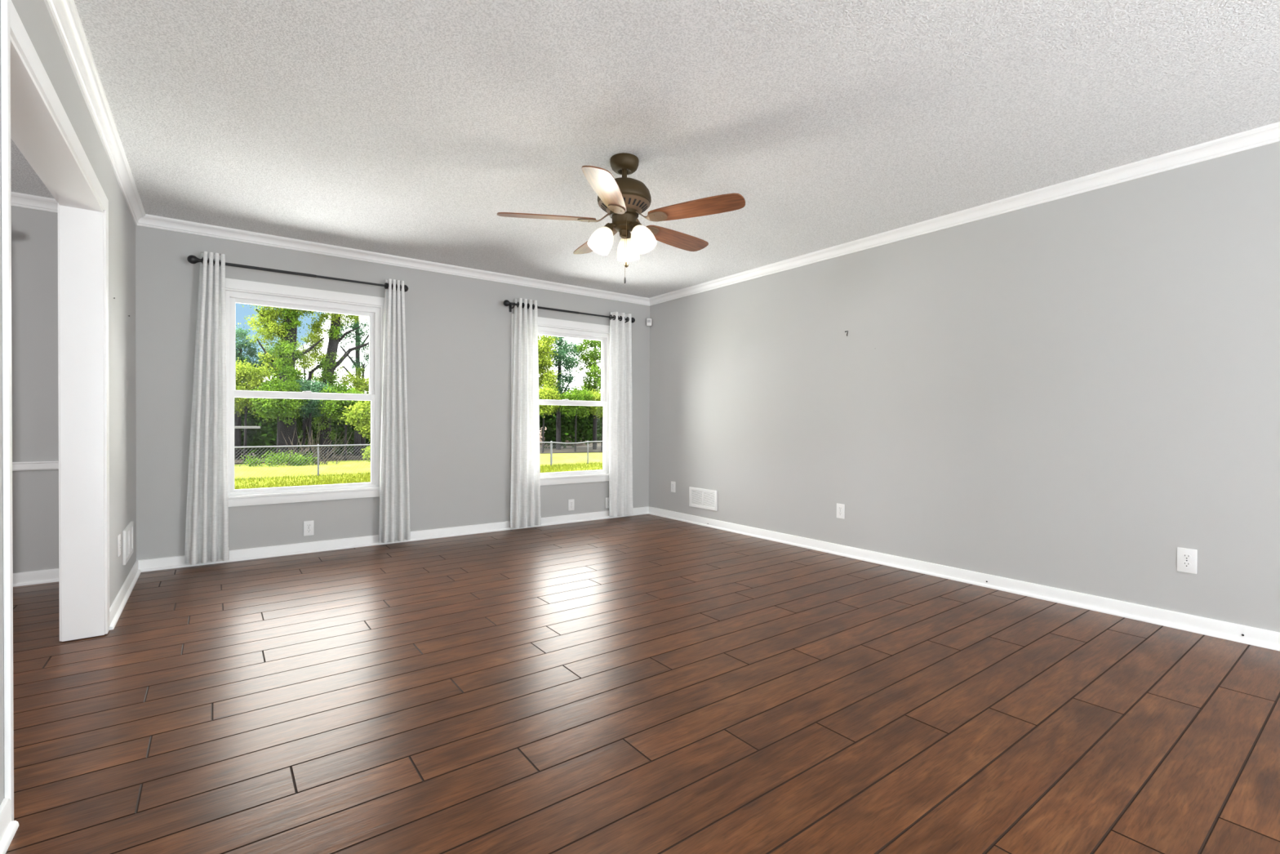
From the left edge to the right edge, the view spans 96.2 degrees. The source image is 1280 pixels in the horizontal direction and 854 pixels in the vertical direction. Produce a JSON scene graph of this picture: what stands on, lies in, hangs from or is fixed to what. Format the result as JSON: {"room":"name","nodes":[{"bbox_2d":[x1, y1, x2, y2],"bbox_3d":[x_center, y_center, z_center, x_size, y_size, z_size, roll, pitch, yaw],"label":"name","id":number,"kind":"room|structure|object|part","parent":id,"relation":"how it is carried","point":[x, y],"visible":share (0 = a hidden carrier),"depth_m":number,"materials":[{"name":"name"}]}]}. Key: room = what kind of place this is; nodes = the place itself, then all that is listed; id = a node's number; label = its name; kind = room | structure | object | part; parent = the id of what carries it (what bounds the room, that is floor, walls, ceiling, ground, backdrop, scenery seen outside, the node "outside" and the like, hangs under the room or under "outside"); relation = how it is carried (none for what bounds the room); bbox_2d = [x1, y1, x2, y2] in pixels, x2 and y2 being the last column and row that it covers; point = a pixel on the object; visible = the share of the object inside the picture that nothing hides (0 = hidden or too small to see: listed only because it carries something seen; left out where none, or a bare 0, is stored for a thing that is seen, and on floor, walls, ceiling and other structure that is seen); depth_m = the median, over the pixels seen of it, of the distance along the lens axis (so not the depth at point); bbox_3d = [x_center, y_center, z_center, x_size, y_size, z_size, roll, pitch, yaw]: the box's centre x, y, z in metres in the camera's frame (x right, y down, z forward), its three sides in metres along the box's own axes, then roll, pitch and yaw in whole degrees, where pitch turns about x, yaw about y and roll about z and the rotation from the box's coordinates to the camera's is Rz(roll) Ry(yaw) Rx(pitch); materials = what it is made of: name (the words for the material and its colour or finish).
{"room":"empty living room","nodes":[
{"label":"empty living room","id":0,"kind":"room"},
{"bbox_2d":[0,0,136,804],"bbox_3d":[-0.792,-0.178,0.232,0.140,2.420,9.000,0,1,-37],"label":"wall","id":1,"kind":"structure","parent":0,"point":[34,15],"depth_m":3.01,"materials":[{"name":"grey paint"}]},
{"bbox_2d":[0,797,18,853],"bbox_3d":[0.177,1.008,-0.934,0.026,0.080,5.948,0,1,-37],"label":"baseboard","id":2,"kind":"structure","parent":1,"relation":"attached to","point":[8,828],"depth_m":1.42,"materials":[{"name":"white paint"}]},
{"bbox_3d":[0.178,1.039,-0.925,0.014,0.018,5.936,0,1,-37],"label":"shoe molding","id":3,"kind":"part","parent":2,"relation":"part of","materials":[{"name":"white paint"}]},
{"bbox_2d":[0,0,109,821],"bbox_3d":[-2.100,-0.047,2.126,0.013,2.104,1.702,0,1,-37],"label":"trim","id":4,"kind":"structure","parent":1,"relation":"attached to","point":[11,24],"depth_m":1.46,"materials":[{"name":"white paint"}]},
{"bbox_2d":[10,35,105,641],"bbox_3d":[-2.147,-0.012,2.062,0.148,2.033,1.610,0,1,-37],"label":"trim","id":5,"kind":"structure","parent":1,"relation":"attached to","point":[35,131],"depth_m":2.68,"materials":[{"name":"white paint"}]},
{"bbox_2d":[44,0,145,225],"bbox_3d":[-0.707,-1.352,0.280,0.056,0.072,9.000,0,1,-37],"label":"trim","id":6,"kind":"structure","parent":1,"relation":"attached to","point":[64,14],"depth_m":2.35,"materials":[{"name":"white paint"}]},
{"bbox_2d":[117,533,120,556],"bbox_3d":[-2.880,0.654,3.176,0.008,0.115,0.070,0,1,-37],"label":"wall outlet","id":7,"kind":"object","parent":1,"relation":"attached to","point":[119,535],"visible":1,"depth_m":3.16,"materials":[{"name":"white plastic"}]},
{"bbox_2d":[109,560,141,630],"bbox_3d":[-3.008,0.952,3.365,0.026,0.080,1.350,0,1,-37],"label":"baseboard","id":8,"kind":"structure","parent":1,"relation":"attached to","point":[121,599],"depth_m":3.23,"materials":[{"name":"white paint"}]},
{"bbox_2d":[122,520,133,564],"bbox_3d":[-3.104,0.698,3.484,0.013,0.200,0.400,0,1,-37],"label":"air vent","id":9,"kind":"object","parent":1,"relation":"in","point":[127,533],"visible":1,"depth_m":3.44,"materials":[{"name":"white plastic"}]},
{"bbox_2d":[11,205,649,573],"bbox_3d":[-3.303,-0.226,4.059,8.661,2.420,0.140,0,1,-37],"label":"wall","id":10,"kind":"structure","parent":0,"point":[458,328],"depth_m":4.44,"materials":[{"name":"grey paint"}]},
{"bbox_2d":[11,191,57,213],"bbox_3d":[-5.055,-1.396,2.624,3.860,0.072,0.056,0,1,-37],"label":"trim","id":11,"kind":"structure","parent":10,"relation":"attached to","point":[18,199],"depth_m":3.58,"materials":[{"name":"white paint"}]},
{"bbox_2d":[12,461,58,471],"bbox_3d":[-5.073,0.247,2.651,3.860,0.054,0.024,0,1,-37],"label":"trim","id":12,"kind":"structure","parent":10,"relation":"attached to","point":[33,465],"depth_m":3.60,"materials":[{"name":"white paint"}]},
{"bbox_2d":[13,568,58,586],"bbox_3d":[-5.076,0.948,2.657,3.860,0.080,0.026,0,1,-37],"label":"baseboard","id":13,"kind":"structure","parent":10,"relation":"attached to","point":[42,576],"depth_m":3.61,"materials":[{"name":"white paint"}]},
{"bbox_3d":[-5.072,0.979,2.653,3.836,0.018,0.014,0,1,-37],"label":"shoe molding","id":14,"kind":"part","parent":13,"relation":"part of","materials":[{"name":"white paint"}]},
{"bbox_2d":[186,254,408,291],"bbox_3d":[-2.562,-1.151,4.434,1.466,0.090,0.120,0,1,-37],"label":"curtain rod","id":15,"kind":"object","parent":10,"relation":"attached to","point":[192,259],"visible":0.78,"depth_m":4.31,"materials":[{"name":"black metal"}]},
{"bbox_2d":[184,251,229,564],"bbox_3d":[-3.050,-0.137,4.045,0.252,2.180,0.089,0,1,-37],"label":"curtain","id":16,"kind":"object","parent":15,"relation":"hanging from","point":[206,529],"visible":1,"depth_m":4.05,"materials":[{"name":"grey fabric"}]},
{"bbox_2d":[378,278,410,542],"bbox_3d":[-2.047,-0.134,4.794,0.246,2.175,0.096,0,1,-37],"label":"curtain","id":17,"kind":"object","parent":15,"relation":"hanging from","point":[394,492],"visible":1,"depth_m":4.78,"materials":[{"name":"grey fabric"}]},
{"bbox_2d":[225,277,384,506],"bbox_3d":[-2.633,-0.250,4.536,1.238,1.666,0.170,0,1,-37],"label":"window","id":18,"kind":"structure","parent":10,"relation":"in","point":[278,295],"depth_m":4.49,"materials":[{"name":"white paint"}]},
{"bbox_3d":[-2.643,-0.600,4.548,0.994,0.722,0.028,0,1,-37],"label":"sash","id":19,"kind":"part","parent":18,"relation":"part of","materials":[{"name":"clear glass"}]},
{"bbox_3d":[-2.628,0.114,4.530,1.002,0.771,0.026,0,1,-37],"label":"sash","id":20,"kind":"part","parent":18,"relation":"part of","materials":[{"name":"white plastic"}]},
{"bbox_3d":[-2.604,0.514,4.499,1.238,0.020,0.060,0,1,-37],"label":"sill","id":21,"kind":"part","parent":18,"relation":"part of","materials":[{"name":"white paint"}]},
{"bbox_2d":[303,520,313,536],"bbox_3d":[-2.598,0.794,4.503,0.070,0.115,0.008,0,1,-37],"label":"wall outlet","id":22,"kind":"object","parent":10,"relation":"attached to","point":[308,525],"visible":1,"depth_m":4.50,"materials":[{"name":"white plastic"}]},
{"bbox_2d":[137,213,649,306],"bbox_3d":[-1.631,-1.401,5.160,4.381,0.072,0.056,0,1,-37],"label":"trim","id":23,"kind":"structure","parent":10,"relation":"attached to","point":[148,220],"depth_m":4.69,"materials":[{"name":"white paint"}]},
{"bbox_2d":[137,506,648,572],"bbox_3d":[-1.653,0.942,5.194,4.381,0.080,0.026,0,1,-37],"label":"baseboard","id":24,"kind":"structure","parent":10,"relation":"attached to","point":[175,562],"depth_m":4.68,"materials":[{"name":"white paint"}]},
{"bbox_2d":[510,313,609,485],"bbox_3d":[-0.774,-0.253,5.914,1.238,1.666,0.170,0,1,-37],"label":"window","id":25,"kind":"structure","parent":10,"relation":"in","point":[562,328],"depth_m":6.00,"materials":[{"name":"white paint"}]},
{"bbox_3d":[-0.745,0.511,5.877,1.238,0.020,0.060,0,1,-37],"label":"sill","id":26,"kind":"part","parent":25,"relation":"part of","materials":[{"name":"white paint"}]},
{"bbox_3d":[-0.783,-0.603,5.926,0.994,0.722,0.028,0,1,-37],"label":"sash","id":27,"kind":"part","parent":25,"relation":"part of","materials":[{"name":"clear glass"}]},
{"bbox_3d":[-0.768,0.111,5.907,1.002,0.771,0.026,0,1,-37],"label":"sash","id":28,"kind":"part","parent":25,"relation":"part of","materials":[{"name":"white plastic"}]},
{"bbox_3d":[-0.777,-0.247,5.919,1.070,1.510,0.078,0,1,-37],"label":"frame","id":29,"kind":"part","parent":25,"relation":"part of","materials":[{"name":"white plastic"}]},
{"bbox_2d":[503,299,635,322],"bbox_3d":[-0.683,-1.145,5.826,1.510,0.090,0.120,0,1,-37],"label":"curtain rod","id":30,"kind":"object","parent":10,"relation":"attached to","point":[506,303],"visible":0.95,"depth_m":5.69,"materials":[{"name":"black metal"}]},
{"bbox_2d":[510,297,541,528],"bbox_3d":[-1.088,-0.132,5.498,0.314,2.172,0.082,0,1,-37],"label":"curtain","id":31,"kind":"object","parent":30,"relation":"hanging from","point":[525,487],"visible":1,"depth_m":5.49,"materials":[{"name":"grey fabric"}]},
{"bbox_2d":[608,311,633,516],"bbox_3d":[-0.202,-0.135,6.158,0.303,2.168,0.075,0,1,-37],"label":"curtain","id":32,"kind":"object","parent":30,"relation":"hanging from","point":[620,405],"visible":1,"depth_m":6.15,"materials":[{"name":"grey fabric"}]},
{"bbox_2d":[568,498,574,511],"bbox_3d":[-0.706,0.802,5.904,0.070,0.115,0.008,0,1,-37],"label":"wall outlet","id":33,"kind":"object","parent":10,"relation":"attached to","point":[571,502],"visible":1,"depth_m":5.90,"materials":[{"name":"white plastic"}]},
{"bbox_2d":[605,497,608,508],"bbox_3d":[-0.338,0.815,6.177,0.070,0.115,0.008,0,1,-37],"label":"wall outlet","id":34,"kind":"object","parent":10,"relation":"attached to","point":[606,498],"visible":0.66,"depth_m":6.16,"materials":[{"name":"white plastic"}]},
{"bbox_2d":[646,318,652,325],"bbox_3d":[0.105,-1.175,6.449,0.060,0.085,0.074,0,1,8],"label":"sensor","id":35,"kind":"object","parent":10,"relation":"attached to","point":[649,321],"visible":1,"depth_m":6.42,"materials":[{"name":"white plastic"}]},
{"bbox_2d":[5,514,1279,853],"bbox_3d":[-0.589,1.032,0.398,8.381,0.002,9.000,0,1,-37],"label":"floor","id":36,"kind":"structure","parent":0,"point":[642,683],"depth_m":2.06,"materials":[{"name":"brown laminate"}]},
{"bbox_2d":[10,0,1279,297],"bbox_3d":[-0.576,-1.448,0.376,8.661,0.120,9.280,0,1,-37],"label":"ceiling","id":37,"kind":"structure","parent":0,"point":[404,128],"depth_m":2.53,"materials":[{"name":"white paint"}]},
{"bbox_2d":[497,152,745,283],"bbox_3d":[-0.072,-1.083,3.067,1.239,0.654,1.246,0,1,-37],"label":"ceiling fan","id":38,"kind":"object","parent":37,"relation":"hanging from","point":[624,198],"visible":1,"depth_m":2.94,"materials":[{"name":"brown wood"}]},
{"bbox_3d":[-0.481,-1.087,2.970,0.505,0.035,0.136,0,1,-9],"label":"blade","id":39,"kind":"part","parent":38,"relation":"part of","materials":[{"name":"brown wood"}]},
{"bbox_3d":[-0.263,-1.089,3.390,0.136,0.035,0.505,0,1,-27],"label":"blade","id":40,"kind":"part","parent":38,"relation":"part of","materials":[{"name":"brown wood"}]},
{"bbox_3d":[-0.206,-0.970,2.985,0.135,0.144,0.125,0,1,-37],"label":"lamp shade","id":41,"kind":"part","parent":38,"relation":"part of","materials":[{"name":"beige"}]},
{"bbox_3d":[-0.150,-1.082,2.633,0.136,0.035,0.505,0,1,9],"label":"blade","id":42,"kind":"part","parent":38,"relation":"part of","materials":[{"name":"brown wood"}]},
{"bbox_3d":[-0.070,-0.970,2.965,0.003,0.240,0.002,0,1,-37],"label":"pull chain","id":43,"kind":"part","parent":38,"relation":"part of","materials":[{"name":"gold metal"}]},
{"bbox_3d":[-0.065,-0.971,3.162,0.131,0.144,0.131,0,1,-37],"label":"lamp shade","id":44,"kind":"part","parent":38,"relation":"part of","materials":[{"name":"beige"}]},
{"bbox_3d":[0.019,-0.969,2.951,0.125,0.144,0.135,0,1,-37],"label":"lamp shade","id":45,"kind":"part","parent":38,"relation":"part of","materials":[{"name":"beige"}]},
{"bbox_3d":[0.203,-1.086,3.313,0.505,0.035,0.136,0,1,-45],"label":"blade","id":46,"kind":"part","parent":38,"relation":"part of","materials":[{"name":"brown wood"}]},
{"bbox_3d":[0.274,-1.081,2.845,0.505,0.035,0.136,1,1,27],"label":"blade","id":47,"kind":"part","parent":38,"relation":"part of","materials":[{"name":"brown wood"}]},
{"bbox_2d":[648,141,1279,632],"bbox_3d":[2.883,-0.183,2.867,0.140,2.420,9.140,0,1,-37],"label":"wall","id":48,"kind":"structure","parent":0,"point":[1075,393],"depth_m":3.45,"materials":[{"name":"grey paint"}]},
{"bbox_2d":[671,480,675,492],"bbox_3d":[0.355,0.642,6.156,0.008,0.115,0.070,0,1,-37],"label":"wall outlet","id":49,"kind":"object","parent":48,"relation":"attached to","point":[673,483],"visible":1,"depth_m":6.15,"materials":[{"name":"white plastic"}]},
{"bbox_2d":[688,486,717,511],"bbox_3d":[0.633,0.721,5.777,0.013,0.200,0.402,0,1,-37],"label":"air vent","id":50,"kind":"object","parent":48,"relation":"in","point":[701,498],"visible":1,"depth_m":5.77,"materials":[{"name":"white plastic"}]},
{"bbox_2d":[836,502,844,519],"bbox_3d":[1.574,0.660,4.510,0.008,0.115,0.070,0,1,-37],"label":"wall outlet","id":51,"kind":"object","parent":48,"relation":"attached to","point":[840,507],"visible":1,"depth_m":4.50,"materials":[{"name":"white plastic"}]},
{"bbox_2d":[648,506,1279,651],"bbox_3d":[2.768,0.986,2.885,0.026,0.080,9.000,0,1,-37],"label":"baseboard","id":52,"kind":"structure","parent":48,"relation":"attached to","point":[1253,636],"depth_m":3.45,"materials":[{"name":"white paint"}]},
{"bbox_2d":[648,121,1279,306],"bbox_3d":[2.768,-1.358,2.854,0.056,0.072,9.000,0,1,-37],"label":"trim","id":53,"kind":"structure","parent":48,"relation":"attached to","point":[1268,134],"depth_m":3.44,"materials":[{"name":"white paint"}]},
{"bbox_2d":[1177,546,1197,573],"bbox_3d":[2.765,0.675,2.903,0.008,0.122,0.074,0,1,-37],"label":"wall outlet","id":54,"kind":"object","parent":48,"relation":"attached to","point":[1186,557],"visible":1,"depth_m":2.90,"materials":[{"name":"white plastic"}]},
{"bbox_2d":[1182,561,1191,567],"bbox_3d":[2.764,0.695,2.903,0.005,0.030,0.035,0,1,-37],"label":"receptacle","id":55,"kind":"object","parent":54,"relation":"attached to","point":[1184,564],"depth_m":2.90,"materials":[{"name":"white plastic"}]},
{"bbox_2d":[1182,553,1191,559],"bbox_3d":[2.764,0.656,2.902,0.005,0.030,0.035,0,1,-37],"label":"receptacle","id":56,"kind":"object","parent":54,"relation":"attached to","point":[1184,556],"depth_m":2.90,"materials":[{"name":"white plastic"}]},
{"label":"outside","id":57,"kind":"structure","parent":0,"visible":0},
{"bbox_2d":[234,452,602,489],"bbox_3d":[-17.312,1.045,31.048,70.000,0.718,59.840,0,1,-37],"label":"lawn","id":58,"kind":"structure","parent":57,"point":[336,468],"depth_m":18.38,"materials":[{"name":"plant"}]},
{"bbox_2d":[234,426,260,428],"bbox_3d":[-13.851,0.741,17.826,3.420,1.525,0.800,0,1,-37],"label":"shed","id":59,"kind":"object","parent":58,"relation":"on","point":[235,427],"visible":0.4,"depth_m":18.31,"materials":[{"name":"grey"}]},
{"bbox_2d":[244,376,310,462],"bbox_3d":[-12.398,-0.107,19.630,1.482,3.405,2.018,1,1,44],"label":"tree","id":60,"kind":"object","parent":58,"relation":"on","point":[268,407],"visible":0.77,"depth_m":19.46,"materials":[{"name":"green plant"}]},
{"bbox_2d":[239,448,320,466],"bbox_3d":[-11.579,1.168,18.572,2.277,0.897,1.390,0,1,-37],"label":"shrub","id":61,"kind":"object","parent":58,"relation":"on","point":[280,460],"visible":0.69,"depth_m":18.48,"materials":[{"name":"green plant"}]},
{"bbox_2d":[265,426,370,465],"bbox_3d":[-10.748,0.683,19.289,2.888,1.665,1.775,0,1,-3],"label":"dry brush","id":62,"kind":"object","parent":58,"relation":"on","point":[311,437],"visible":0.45,"depth_m":19.34,"materials":[{"name":"plant"}]},
{"bbox_2d":[310,377,366,460],"bbox_3d":[-10.804,-0.117,20.910,1.610,3.419,2.038,1,1,32],"label":"tree","id":63,"kind":"object","parent":58,"relation":"on","point":[333,407],"visible":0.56,"depth_m":20.70,"materials":[{"name":"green plant"}]},
{"bbox_2d":[337,400,370,461],"bbox_3d":[-9.717,0.220,20.548,1.491,2.765,1.912,1,1,36],"label":"shrub","id":64,"kind":"object","parent":58,"relation":"on","point":[361,414],"visible":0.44,"depth_m":20.26,"materials":[{"name":"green plant"}]},
{"bbox_2d":[360,443,370,463],"bbox_3d":[-9.006,1.006,19.911,1.224,1.219,1.198,0,1,-37],"label":"shrub","id":65,"kind":"object","parent":58,"relation":"on","point":[367,447],"visible":0.16,"depth_m":19.66,"materials":[{"name":"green plant"}]},
{"bbox_2d":[234,440,603,478],"bbox_3d":[-6.964,1.081,19.601,23.000,1.125,0.090,0,1,-37],"label":"fence","id":66,"kind":"object","parent":58,"relation":"on","point":[551,442],"visible":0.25,"depth_m":17.64,"materials":[{"name":"grey metal"}]},
{"bbox_3d":[-9.808,1.085,17.502,0.052,1.125,0.050,0,1,-37],"label":"fence post","id":67,"kind":"part","parent":66,"relation":"part of","materials":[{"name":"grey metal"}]},
{"bbox_3d":[-6.948,0.611,19.578,23.000,0.128,0.043,0,1,-37],"label":"rail","id":68,"kind":"part","parent":66,"relation":"part of","materials":[{"name":"grey metal"}]},
{"bbox_3d":[-3.433,1.091,22.226,0.080,1.094,0.076,0,1,-37],"label":"fence post","id":69,"kind":"part","parent":66,"relation":"part of","materials":[{"name":"grey metal"}]},
{"bbox_3d":[-2.107,1.093,23.209,0.052,1.087,0.050,0,1,-37],"label":"fence post","id":70,"kind":"part","parent":66,"relation":"part of","materials":[{"name":"grey metal"}]},
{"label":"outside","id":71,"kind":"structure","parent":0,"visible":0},
{"bbox_2d":[234,441,603,464],"bbox_3d":[-15.123,1.323,31.453,38.000,0.500,21.800,0,1,-37],"label":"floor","id":72,"kind":"structure","parent":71,"point":[353,457],"depth_m":26.65,"materials":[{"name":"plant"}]},
{"bbox_2d":[240,404,264,457],"bbox_3d":[-15.828,0.089,21.630,2.727,3.572,2.470,0,1,-13],"label":"thicket","id":73,"kind":"object","parent":72,"relation":"on","point":[248,414],"visible":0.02,"depth_m":22.00,"materials":[{"name":"green plant"}]},
{"bbox_2d":[234,324,279,458],"bbox_3d":[-14.332,-1.113,21.313,2.718,5.365,1.716,0,1,-37],"label":"tree","id":74,"kind":"object","parent":72,"relation":"on","point":[240,344],"visible":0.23,"depth_m":20.99,"materials":[{"name":"green plant"}]},
{"bbox_2d":[234,357,283,462],"bbox_3d":[-13.486,-0.391,19.558,2.215,3.964,1.404,0,1,-45],"label":"tree","id":75,"kind":"object","parent":72,"relation":"on","point":[247,378],"visible":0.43,"depth_m":19.50,"materials":[{"name":"green plant"}]},
{"bbox_2d":[240,407,313,457],"bbox_3d":[-14.627,0.090,22.661,3.084,3.978,2.418,0,1,-1],"label":"thicket","id":76,"kind":"object","parent":72,"relation":"on","point":[268,437],"visible":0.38,"depth_m":22.24,"materials":[{"name":"green plant"}]},
{"bbox_2d":[237,304,324,459],"bbox_3d":[-12.547,-2.117,20.733,2.274,7.415,3.084,1,1,39],"label":"tree","id":77,"kind":"object","parent":72,"relation":"on","point":[286,363],"visible":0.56,"depth_m":20.36,"materials":[{"name":"green plant"}]},
{"bbox_2d":[262,337,347,456],"bbox_3d":[-13.343,-1.026,23.003,3.162,5.175,2.295,0,1,-37],"label":"tree","id":78,"kind":"object","parent":72,"relation":"on","point":[308,368],"visible":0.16,"depth_m":22.85,"materials":[{"name":"green plant"}]},
{"bbox_2d":[261,381,353,448],"bbox_3d":[-17.198,-0.312,29.796,5.331,4.270,4.575,0,1,-10],"label":"thicket","id":79,"kind":"object","parent":72,"relation":"on","point":[317,381],"visible":0.02,"depth_m":28.97,"materials":[{"name":"green plant"}]},
{"bbox_2d":[290,375,336,457],"bbox_3d":[-11.751,-0.119,20.594,1.996,3.420,1.395,0,1,-42],"label":"tree","id":80,"kind":"object","parent":72,"relation":"on","point":[315,387],"visible":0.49,"depth_m":20.38,"materials":[{"name":"green plant"}]},
{"bbox_2d":[296,409,354,455],"bbox_3d":[-13.008,0.262,23.779,2.739,3.715,2.305,0,1,-23],"label":"thicket","id":81,"kind":"object","parent":72,"relation":"on","point":[335,425],"visible":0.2,"depth_m":23.51,"materials":[{"name":"green plant"}]},
{"bbox_2d":[300,309,368,457],"bbox_3d":[-11.636,-2.021,21.886,2.051,7.204,2.616,0,1,13],"label":"tree","id":82,"kind":"object","parent":72,"relation":"on","point":[328,365],"visible":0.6,"depth_m":21.61,"materials":[{"name":"green plant"}]},
{"bbox_2d":[327,314,368,456],"bbox_3d":[-11.471,-1.682,23.143,2.124,6.503,1.646,0,1,-37],"label":"tree","id":83,"kind":"object","parent":72,"relation":"on","point":[356,362],"visible":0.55,"depth_m":23.12,"materials":[{"name":"green plant"}]},
{"bbox_2d":[335,391,370,454],"bbox_3d":[-11.809,0.041,24.958,2.610,3.795,3.008,1,1,31],"label":"thicket","id":84,"kind":"object","parent":72,"relation":"on","point":[351,440],"visible":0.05,"depth_m":24.17,"materials":[{"name":"green plant"}]},
{"bbox_2d":[337,364,368,457],"bbox_3d":[-10.791,-0.418,22.030,1.718,4.003,1.828,0,1,-4],"label":"tree","id":85,"kind":"object","parent":72,"relation":"on","point":[362,382],"visible":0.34,"depth_m":21.90,"materials":[{"name":"green plant"}]},
{"bbox_2d":[539,414,546,428],"bbox_3d":[-6.066,-0.839,29.649,2.860,2.762,2.679,0,1,-37],"label":"thicket","id":86,"kind":"object","parent":72,"relation":"on","point":[541,415],"visible":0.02,"depth_m":29.56,"materials":[{"name":"green plant"}]},
{"bbox_2d":[537,334,561,389],"bbox_3d":[-5.056,-1.688,27.613,2.565,6.504,2.048,0,1,-16],"label":"tree","id":87,"kind":"object","parent":72,"relation":"on","point":[548,375],"visible":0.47,"depth_m":27.43,"materials":[{"name":"green plant"}]},
{"bbox_2d":[538,382,564,453],"bbox_3d":[-4.481,-0.238,26.304,2.023,3.629,1.450,0,1,-43],"label":"tree","id":88,"kind":"object","parent":72,"relation":"on","point":[545,393],"visible":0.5,"depth_m":26.13,"materials":[{"name":"green plant"}]},
{"bbox_2d":[539,408,574,448],"bbox_3d":[-4.508,-0.279,30.669,2.230,3.656,2.729,1,1,39],"label":"thicket","id":89,"kind":"object","parent":72,"relation":"on","point":[550,422],"visible":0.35,"depth_m":30.29,"materials":[{"name":"green plant"}]},
{"bbox_2d":[538,336,583,449],"bbox_3d":[-4.083,-1.768,29.258,2.274,6.636,2.788,1,1,35],"label":"tree","id":90,"kind":"object","parent":72,"relation":"on","point":[564,358],"visible":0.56,"depth_m":29.05,"materials":[{"name":"green plant"}]},
{"bbox_2d":[539,426,589,446],"bbox_3d":[-4.980,0.898,34.109,4.400,2.075,2.476,0,1,-37],"label":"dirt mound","id":91,"kind":"object","parent":72,"relation":"on","point":[540,436],"visible":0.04,"depth_m":33.26,"materials":[{"name":"brown"}]},
{"bbox_2d":[556,385,593,451],"bbox_3d":[-3.002,-0.195,27.249,1.544,3.540,2.173,1,1,31],"label":"tree","id":92,"kind":"object","parent":72,"relation":"on","point":[575,393],"visible":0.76,"depth_m":27.11,"materials":[{"name":"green plant"}]},
{"bbox_2d":[564,408,601,447],"bbox_3d":[-3.061,-0.389,31.800,2.731,3.094,2.158,0,1,-28],"label":"thicket","id":93,"kind":"object","parent":72,"relation":"on","point":[583,424],"visible":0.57,"depth_m":31.31,"materials":[{"name":"green plant"}]},
{"bbox_2d":[564,422,601,442],"bbox_3d":[-4.307,-0.320,39.658,5.048,4.393,4.324,0,1,-37],"label":"thicket","id":94,"kind":"object","parent":72,"relation":"on","point":[600,429],"visible":0.02,"depth_m":39.22,"materials":[{"name":"green plant"}]},
{"bbox_2d":[573,338,600,448],"bbox_3d":[-2.279,-1.722,29.645,2.160,6.556,2.607,1,1,24],"label":"tree","id":95,"kind":"object","parent":72,"relation":"on","point":[590,359],"visible":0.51,"depth_m":29.39,"materials":[{"name":"green plant"}]},
{"bbox_2d":[586,388,603,450],"bbox_3d":[-1.818,-0.158,28.198,1.969,3.462,1.668,0,1,-10],"label":"tree","id":96,"kind":"object","parent":72,"relation":"on","point":[595,410],"visible":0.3,"depth_m":27.76,"materials":[{"name":"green plant"}]}
]}

